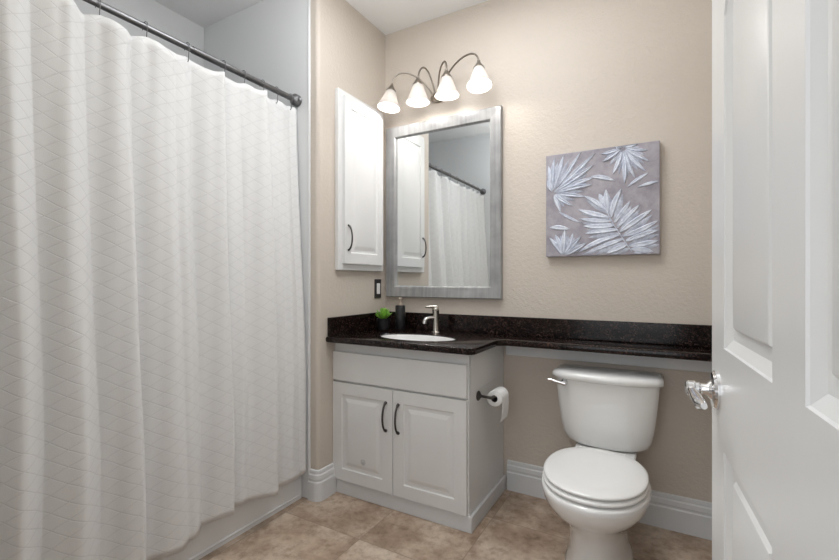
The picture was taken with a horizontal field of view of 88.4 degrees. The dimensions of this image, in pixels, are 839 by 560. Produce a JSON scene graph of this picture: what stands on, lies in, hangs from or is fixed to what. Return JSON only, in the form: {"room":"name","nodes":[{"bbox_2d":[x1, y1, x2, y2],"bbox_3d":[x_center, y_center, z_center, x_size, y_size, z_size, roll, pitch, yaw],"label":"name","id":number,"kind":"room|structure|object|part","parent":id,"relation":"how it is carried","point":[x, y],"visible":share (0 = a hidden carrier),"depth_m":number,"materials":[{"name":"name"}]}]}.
{"room":"bathroom","nodes":[
{"label":"bathroom","id":0,"kind":"room"},
{"bbox_2d":[73,0,203,66],"bbox_3d":[-1.856,-0.217,2.048,0.150,2.775,1.710,0,0,30],"label":"wall","id":1,"kind":"structure","parent":0,"point":[158,16],"depth_m":2.50,"materials":[{"name":"white paint"}]},
{"bbox_2d":[204,0,384,498],"bbox_3d":[-0.840,-0.217,2.869,1.108,2.775,0.738,0,0,30],"label":"wall","id":2,"kind":"structure","parent":0,"point":[348,51],"depth_m":2.37,"materials":[{"name":"beige paint"}]},
{"bbox_2d":[83,0,301,106],"bbox_3d":[-1.030,-0.970,1.690,0.062,0.062,1.502,0,0,30],"label":"shower rod","id":3,"kind":"object","parent":2,"relation":"attached to","point":[297,100],"visible":0.94,"depth_m":1.82,"materials":[{"name":"grey metal"}]},
{"bbox_3d":[-1.030,-0.970,1.690,0.025,0.025,1.478,0,0,30],"label":"rod","id":4,"kind":"part","parent":3,"relation":"part of","materials":[{"name":"grey metal"}]},
{"bbox_3d":[-0.688,-0.946,2.293,0.040,0.088,0.003,0,0,30],"label":"curtain hook","id":5,"kind":"object","parent":3,"relation":"hanging from","visible":0},
{"bbox_2d":[0,0,305,559],"bbox_3d":[-0.965,0.062,1.665,0.148,1.975,1.475,0,0,30],"label":"shower curtain","id":6,"kind":"object","parent":5,"relation":"hanging from","point":[153,347],"visible":1,"depth_m":1.53,"materials":[{"name":"white fabric"}]},
{"bbox_2d":[308,0,310,473],"bbox_3d":[-0.590,-0.278,2.308,0.016,2.655,0.016,0,0,30],"label":"trim","id":7,"kind":"structure","parent":2,"relation":"attached to","point":[309,1],"depth_m":2.30,"materials":[{"name":"white paint"}]},
{"bbox_2d":[308,463,335,501],"bbox_3d":[-0.526,1.089,2.338,0.073,0.163,0.141,0,0,30],"label":"baseboard","id":8,"kind":"structure","parent":2,"relation":"attached to","point":[322,482],"depth_m":2.29,"materials":[{"name":"white paint"}]},
{"bbox_2d":[335,88,382,270],"bbox_3d":[-0.329,-0.560,2.566,0.078,1.010,0.435,0,0,30],"label":"upper cabinet","id":9,"kind":"object","parent":2,"relation":"attached to","point":[358,126],"visible":1,"depth_m":2.50,"materials":[{"name":"white paint"}]},
{"bbox_3d":[-0.387,-0.238,2.420,0.036,0.152,0.012,0,0,30],"label":"pull handle","id":10,"kind":"part","parent":9,"relation":"part of","materials":[{"name":"brown metal"}]},
{"bbox_2d":[374,279,380,297],"bbox_3d":[-0.264,0.055,2.750,0.010,0.120,0.070,0,0,30],"label":"rocker switch","id":11,"kind":"object","parent":2,"relation":"attached to","point":[377,282],"visible":1,"depth_m":2.74,"materials":[{"name":"black plastic"}]},
{"bbox_2d":[154,0,487,34],"bbox_3d":[-0.383,-1.635,1.655,3.100,0.060,2.500,0,0,30],"label":"ceiling","id":12,"kind":"structure","parent":0,"point":[389,16],"depth_m":2.55,"materials":[{"name":"white paint"}]},
{"bbox_2d":[199,488,711,559],"bbox_3d":[-0.778,1.200,0.959,3.100,0.060,4.100,0,0,30],"label":"floor","id":13,"kind":"structure","parent":0,"point":[519,526],"depth_m":1.97,"materials":[{"name":"tile"}]},
{"bbox_2d":[159,475,301,559],"bbox_3d":[-1.368,0.975,1.881,0.859,0.390,1.498,0,0,30],"label":"bathtub","id":14,"kind":"object","parent":13,"relation":"on","point":[213,535],"visible":0.04,"depth_m":1.97,"materials":[{"name":"white ceramic"}]},
{"bbox_2d":[333,343,505,533],"bbox_3d":[-0.005,0.753,2.386,0.819,0.834,0.552,0,0,30],"label":"vanity cabinet","id":15,"kind":"object","parent":13,"relation":"on","point":[412,435],"visible":0.97,"depth_m":2.16,"materials":[{"name":"white paint"}]},
{"bbox_3d":[-0.303,0.823,2.292,0.392,0.530,0.020,0,0,30],"label":"door","id":16,"kind":"part","parent":15,"relation":"part of","materials":[{"name":"white paint"}]},
{"bbox_3d":[-0.180,0.698,2.192,0.016,0.160,0.041,0,0,30],"label":"pull handle","id":17,"kind":"part","parent":15,"relation":"part of","materials":[{"name":"brown metal"}]},
{"bbox_3d":[-0.114,0.698,2.154,0.016,0.160,0.041,0,0,30],"label":"pull handle","id":18,"kind":"part","parent":15,"relation":"part of","materials":[{"name":"brown metal"}]},
{"bbox_3d":[-0.126,0.470,2.192,0.797,0.156,0.020,0,0,30],"label":"false drawer","id":19,"kind":"part","parent":15,"relation":"part of","materials":[{"name":"white paint"}]},
{"bbox_3d":[0.003,0.433,2.415,0.803,0.194,0.495,0,0,30],"label":"frame","id":20,"kind":"part","parent":15,"relation":"part of","materials":[{"name":"white paint"}]},
{"bbox_3d":[0.007,1.133,2.407,0.819,0.075,0.503,0,0,30],"label":"skirting","id":21,"kind":"part","parent":15,"relation":"part of","materials":[{"name":"white paint"}]},
{"bbox_3d":[0.046,0.823,2.094,0.402,0.530,0.020,0,0,30],"label":"door","id":22,"kind":"part","parent":15,"relation":"part of","materials":[{"name":"white paint"}]},
{"bbox_2d":[476,391,495,400],"bbox_3d":[0.355,0.562,2.140,0.082,0.048,0.191,0,0,30],"label":"paper holder","id":23,"kind":"object","parent":15,"relation":"attached to","point":[479,395],"visible":0.67,"depth_m":2.08,"materials":[{"name":"brown metal"}]},
{"bbox_3d":[0.365,0.566,2.144,0.070,0.024,0.174,0,0,30],"label":"arm","id":24,"kind":"part","parent":23,"relation":"part of","materials":[{"name":"brown metal"}]},
{"bbox_2d":[487,386,508,421],"bbox_3d":[0.388,0.611,2.137,0.078,0.147,0.100,0,0,30],"label":"toilet paper roll","id":25,"kind":"object","parent":23,"relation":"on","point":[501,393],"visible":0.91,"depth_m":2.10,"materials":[{"name":"white paper"}]},
{"bbox_2d":[326,311,711,361],"bbox_3d":[0.434,0.270,2.127,1.839,0.132,0.572,0,0,30],"label":"countertop","id":26,"kind":"structure","parent":15,"relation":"on","point":[472,334],"depth_m":2.18,"materials":[{"name":"black stone"}]},
{"bbox_2d":[375,308,391,329],"bbox_3d":[-0.218,0.235,2.636,0.107,0.137,0.110,0,0,30],"label":"potted succulent","id":27,"kind":"object","parent":26,"relation":"on","point":[383,322],"visible":1,"depth_m":2.61,"materials":[{"name":"green plant"}]},
{"bbox_2d":[377,318,390,329],"bbox_3d":[-0.219,0.269,2.637,0.086,0.070,0.086,0,0,30],"label":"pot","id":28,"kind":"object","parent":26,"relation":"on","point":[383,323],"depth_m":2.61,"materials":[{"name":"black ceramic"}]},
{"bbox_2d":[395,297,404,329],"bbox_3d":[-0.119,0.205,2.668,0.062,0.198,0.062,0,0,-34],"label":"soap dispenser","id":29,"kind":"object","parent":26,"relation":"on","point":[399,309],"visible":1,"depth_m":2.64,"materials":[{"name":"black ceramic"}]},
{"bbox_2d":[381,334,454,340],"bbox_3d":[-0.013,0.393,2.303,0.448,0.166,0.262,0,0,30],"label":"sink basin","id":30,"kind":"object","parent":26,"relation":"in","point":[398,336],"visible":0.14,"depth_m":2.43,"materials":[{"name":"white ceramic"}]},
{"bbox_2d":[422,305,439,332],"bbox_3d":[0.071,0.225,2.481,0.114,0.158,0.053,0,0,-42],"label":"bathroom faucet","id":31,"kind":"object","parent":26,"relation":"on","point":[435,309],"visible":1,"depth_m":2.48,"materials":[{"name":"silver metal"}]},
{"bbox_3d":[0.056,0.229,2.478,0.090,0.043,0.022,0,0,-31],"label":"spout","id":32,"kind":"part","parent":31,"relation":"part of","materials":[{"name":"silver metal"}]},
{"bbox_3d":[0.071,0.158,2.491,0.089,0.024,0.038,0,0,-23],"label":"lever","id":33,"kind":"part","parent":31,"relation":"part of","materials":[{"name":"silver metal"}]},
{"bbox_2d":[541,364,663,559],"bbox_3d":[0.748,0.801,1.816,0.486,0.737,0.763,0,0,30],"label":"toilet","id":34,"kind":"object","parent":13,"relation":"on","point":[598,485],"visible":1,"depth_m":1.80,"materials":[{"name":"white ceramic"}]},
{"bbox_3d":[0.651,0.484,2.053,0.083,0.029,0.018,0,0,24],"label":"lever","id":35,"kind":"part","parent":34,"relation":"part of","materials":[{"name":"silver metal"}]},
{"bbox_3d":[0.691,0.750,1.704,0.380,0.020,0.475,0,0,30],"label":"seat lid","id":36,"kind":"part","parent":34,"relation":"part of","materials":[{"name":"white plastic"}]},
{"bbox_3d":[0.689,0.772,1.700,0.384,0.018,0.482,0,0,30],"label":"seat","id":37,"kind":"part","parent":34,"relation":"part of","materials":[{"name":"white plastic"}]},
{"bbox_3d":[0.726,0.977,1.765,0.396,0.386,0.653,0,0,30],"label":"bowl","id":38,"kind":"part","parent":34,"relation":"part of","materials":[{"name":"white ceramic"}]},
{"bbox_3d":[0.885,0.454,2.046,0.475,0.041,0.228,0,0,30],"label":"tank lid","id":39,"kind":"part","parent":34,"relation":"part of","materials":[{"name":"white ceramic"}]},
{"bbox_3d":[0.888,0.627,2.051,0.444,0.310,0.205,0,0,30],"label":"tank","id":40,"kind":"part","parent":34,"relation":"part of","materials":[{"name":"white ceramic"}]},
{"bbox_2d":[385,0,711,502],"bbox_3d":[0.601,-0.217,2.419,1.842,2.775,0.099,0,0,30],"label":"wall","id":41,"kind":"structure","parent":0,"point":[566,76],"depth_m":2.22,"materials":[{"name":"beige paint"}]},
{"bbox_2d":[377,53,492,112],"bbox_3d":[0.095,-1.143,2.501,0.725,0.237,0.256,0,0,30],"label":"vanity light","id":42,"kind":"object","parent":41,"relation":"attached to","point":[479,82],"visible":1,"depth_m":2.48,"materials":[{"name":"white glass"}]},
{"bbox_3d":[-0.186,-1.085,2.598,0.140,0.118,0.140,0,0,30],"label":"lamp shade","id":43,"kind":"part","parent":42,"relation":"part of","materials":[{"name":"white glass"}]},
{"bbox_3d":[-0.043,-1.187,2.612,0.259,0.140,0.019,0,0,-3],"label":"arm","id":44,"kind":"part","parent":42,"relation":"part of","materials":[{"name":"silver metal"}]},
{"bbox_3d":[-0.009,-1.087,2.519,0.141,0.104,0.141,0,0,30],"label":"lamp shade","id":45,"kind":"part","parent":42,"relation":"part of","materials":[{"name":"white glass"}]},
{"bbox_3d":[0.041,-1.193,2.565,0.147,0.136,0.013,0,0,-42],"label":"arm","id":46,"kind":"part","parent":42,"relation":"part of","materials":[{"name":"silver metal"}]},
{"bbox_3d":[0.115,-1.115,2.624,0.110,0.068,0.023,0,0,30],"label":"plate","id":47,"kind":"part","parent":42,"relation":"part of","materials":[{"name":"silver metal"}]},
{"bbox_3d":[0.131,-1.193,2.513,0.018,0.136,0.184,0,0,-14],"label":"arm","id":48,"kind":"part","parent":42,"relation":"part of","materials":[{"name":"silver metal"}]},
{"bbox_3d":[0.154,-1.086,2.426,0.141,0.107,0.141,0,0,30],"label":"lamp shade","id":49,"kind":"part","parent":42,"relation":"part of","materials":[{"name":"white glass"}]},
{"bbox_3d":[0.221,-1.187,2.460,0.023,0.140,0.333,0,0,-36],"label":"arm","id":50,"kind":"part","parent":42,"relation":"part of","materials":[{"name":"silver metal"}]},
{"bbox_3d":[0.320,-1.085,2.305,0.140,0.121,0.139,0,0,30],"label":"lamp shade","id":51,"kind":"part","parent":42,"relation":"part of","materials":[{"name":"white glass"}]},
{"bbox_2d":[386,105,502,298],"bbox_3d":[0.126,-0.435,2.613,0.775,1.086,0.030,0,0,30],"label":"wall mirror","id":52,"kind":"object","parent":41,"relation":"attached to","point":[444,175],"visible":1,"depth_m":2.60,"materials":[{"name":"silver metal"}]},
{"bbox_2d":[397,121,489,285],"bbox_3d":[0.131,-0.435,2.623,0.635,0.946,0.006,0,0,30],"label":"mirror glass","id":53,"kind":"object","parent":52,"relation":"attached to","point":[443,172],"depth_m":2.61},
{"bbox_2d":[388,311,711,347],"bbox_3d":[0.579,0.254,2.362,1.819,0.100,0.020,0,0,30],"label":"backsplash","id":54,"kind":"structure","parent":41,"relation":"attached to","point":[694,335],"depth_m":2.23,"materials":[{"name":"black stone"}]},
{"bbox_2d":[546,140,659,256],"bbox_3d":[0.903,-0.389,2.163,0.527,0.534,0.046,0,0,30],"label":"canvas painting","id":55,"kind":"object","parent":41,"relation":"attached to","point":[603,201],"visible":1,"depth_m":2.14,"materials":[{"name":"grey fabric"}]},
{"bbox_2d":[506,346,711,372],"bbox_3d":[0.928,0.376,2.159,1.016,0.079,0.030,0,0,30],"label":"trim","id":56,"kind":"structure","parent":41,"relation":"attached to","point":[654,362],"depth_m":2.12,"materials":[{"name":"white paint"}]},
{"bbox_2d":[507,460,711,539],"bbox_3d":[0.932,1.089,2.164,1.015,0.163,0.017,0,0,30],"label":"baseboard","id":57,"kind":"structure","parent":41,"relation":"attached to","point":[685,515],"depth_m":2.03,"materials":[{"name":"white paint"}]},
{"bbox_3d":[-0.576,-0.218,0.408,1.905,2.775,0.120,0,0,30],"label":"wall","id":58,"kind":"structure","parent":0,"visible":0},
{"bbox_2d":[685,0,838,559],"bbox_3d":[0.390,0.143,0.430,0.135,2.030,0.870,0,0,26],"label":"door","id":59,"kind":"structure","parent":58,"relation":"in","point":[772,387],"depth_m":0.47,"materials":[{"name":"white paint"}]},
{"bbox_3d":[0.482,0.204,0.751,0.020,0.022,0.117,0,0,26],"label":"lever","id":60,"kind":"part","parent":59,"relation":"part of","materials":[{"name":"silver metal"}]}
]}

